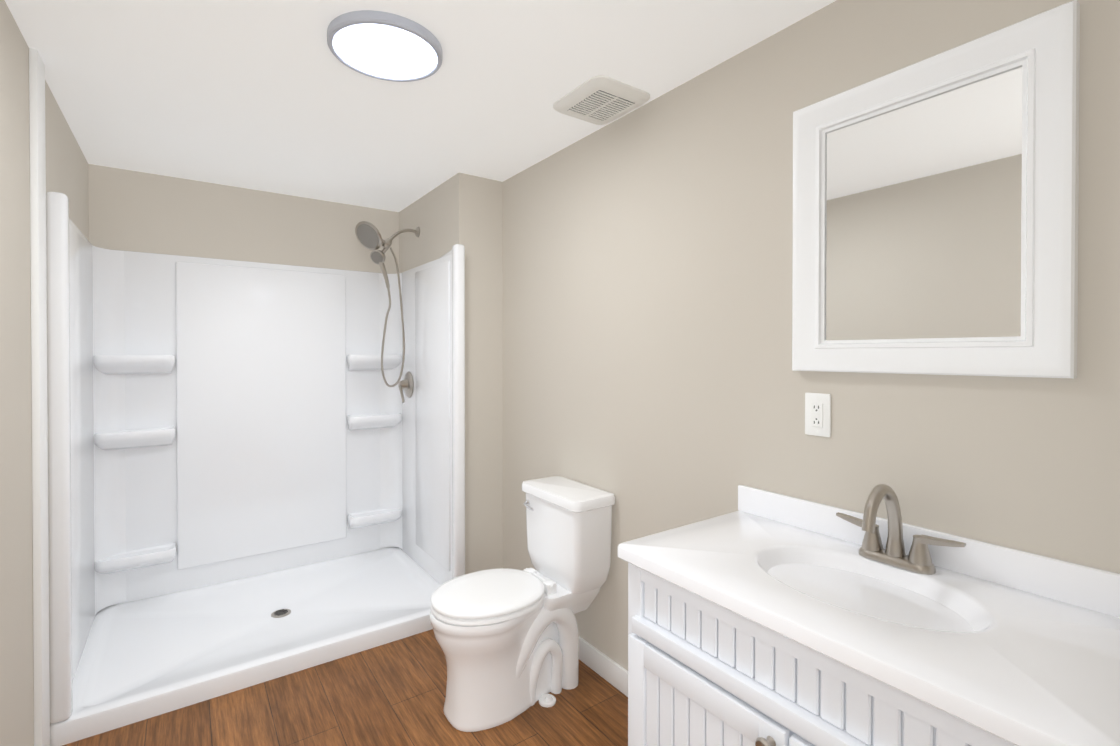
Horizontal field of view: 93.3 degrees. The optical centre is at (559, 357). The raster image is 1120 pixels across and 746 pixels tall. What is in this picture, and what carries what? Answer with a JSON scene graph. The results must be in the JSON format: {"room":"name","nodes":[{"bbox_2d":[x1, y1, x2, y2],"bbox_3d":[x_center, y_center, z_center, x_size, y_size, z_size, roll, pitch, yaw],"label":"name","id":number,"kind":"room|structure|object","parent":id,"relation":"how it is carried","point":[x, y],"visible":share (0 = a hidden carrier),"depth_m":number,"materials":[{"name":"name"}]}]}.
{"room":"bathroom","nodes":[
{"label":"bathroom","id":0,"kind":"room"},
{"bbox_2d":[0,0,88,745],"bbox_3d":[-0.939,0.198,0.563,0.100,2.300,5.230,0,1,-35],"label":"wall","id":1,"kind":"structure","parent":0,"point":[66,168],"depth_m":1.51,"materials":[{"name":"paint"}]},
{"bbox_2d":[29,48,49,745],"bbox_3d":[-1.664,0.190,1.692,0.020,2.300,0.110,0,1,-35],"label":"trim","id":2,"kind":"structure","parent":1,"relation":"attached to","point":[39,396],"depth_m":1.65,"materials":[{"name":"white wood"}]},
{"bbox_2d":[88,164,398,273],"bbox_3d":[-1.637,0.178,3.211,1.820,2.300,0.100,0,1,-35],"label":"wall","id":3,"kind":"structure","parent":0,"point":[134,211],"depth_m":2.97,"materials":[{"name":"beige paint"}]},
{"bbox_2d":[62,629,627,745],"bbox_3d":[-0.155,1.394,1.127,2.020,0.100,5.230,0,1,-35],"label":"floor","id":4,"kind":"structure","parent":0,"point":[393,693],"depth_m":1.98,"materials":[{"name":"wood"}]},
{"bbox_2d":[46,191,464,745],"bbox_3d":[-1.413,0.377,2.672,1.556,1.910,1.038,0,1,-35],"label":"shower surround","id":5,"kind":"object","parent":4,"relation":"on","point":[256,472],"visible":0.94,"depth_m":2.82,"materials":[{"name":"white plastic"}]},
{"bbox_2d":[430,476,614,731],"bbox_3d":[-0.173,0.944,2.112,0.705,0.789,0.424,0,1,-35],"label":"toilet","id":6,"kind":"object","parent":4,"relation":"on","point":[507,639],"visible":1,"depth_m":2.05,"materials":[{"name":"white ceramic"}]},
{"bbox_2d":[618,484,1119,745],"bbox_3d":[0.620,0.816,1.125,0.550,1.057,0.944,0,1,-35],"label":"bathroom vanity","id":7,"kind":"object","parent":4,"relation":"on","point":[760,617],"visible":1,"depth_m":1.06,"materials":[{"name":"white"}]},
{"bbox_2d":[5,0,835,211],"bbox_3d":[-0.155,-1.006,1.108,2.020,0.100,5.230,0,1,-35],"label":"ceiling","id":8,"kind":"structure","parent":0,"point":[275,96],"depth_m":1.83,"materials":[{"name":"white paint"}]},
{"bbox_2d":[327,10,442,81],"bbox_3d":[-0.533,-0.946,1.625,0.336,0.028,0.336,0,1,-35],"label":"ceiling light","id":9,"kind":"object","parent":8,"relation":"in","point":[385,46],"visible":1,"depth_m":1.58,"materials":[{"name":"grey plastic"}]},
{"bbox_2d":[553,76,649,124],"bbox_3d":[0.152,-0.950,1.982,0.270,0.025,0.300,0,1,-35],"label":"fan","id":10,"kind":"object","parent":8,"relation":"attached to","point":[599,100],"visible":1,"depth_m":1.94,"materials":[{"name":"white plastic"}]},
{"bbox_2d":[399,173,502,573],"bbox_3d":[-0.697,0.178,3.233,0.260,2.300,0.950,0,1,-35],"label":"wall","id":11,"kind":"structure","parent":0,"point":[466,210],"depth_m":2.86,"materials":[{"name":"paint"}]},
{"bbox_2d":[355,221,419,402],"bbox_3d":[-1.043,-0.267,3.181,0.360,1.075,0.254,0,1,-35],"label":"shower fixture","id":12,"kind":"object","parent":11,"relation":"attached to","point":[368,235],"visible":1,"depth_m":3.12,"materials":[{"name":"silver metal"}]},
{"bbox_2d":[503,0,1119,670],"bbox_3d":[0.629,0.190,1.672,0.100,2.300,5.230,0,1,-35],"label":"wall","id":13,"kind":"structure","parent":0,"point":[653,382],"depth_m":1.64,"materials":[{"name":"paint"}]},
{"bbox_2d":[579,636,627,696],"bbox_3d":[0.120,1.287,2.301,0.014,0.095,1.530,0,1,-35],"label":"baseboard","id":14,"kind":"structure","parent":13,"relation":"attached to","point":[607,668],"depth_m":2.20,"materials":[{"name":"white wood"}]},
{"bbox_2d":[805,393,830,436],"bbox_3d":[0.710,0.156,1.460,0.010,0.118,0.072,0,1,-35],"label":"outlet","id":15,"kind":"object","parent":13,"relation":"attached to","point":[817,414],"visible":1,"depth_m":1.46,"materials":[{"name":"white plastic"}]},
{"bbox_2d":[792,0,1079,378],"bbox_3d":[0.833,-0.327,1.262,0.033,0.730,0.582,0,1,-35],"label":"framed mirror","id":16,"kind":"object","parent":13,"relation":"attached to","point":[935,212],"visible":0.96,"depth_m":1.20,"materials":[{"name":"white mirror"}]}
]}

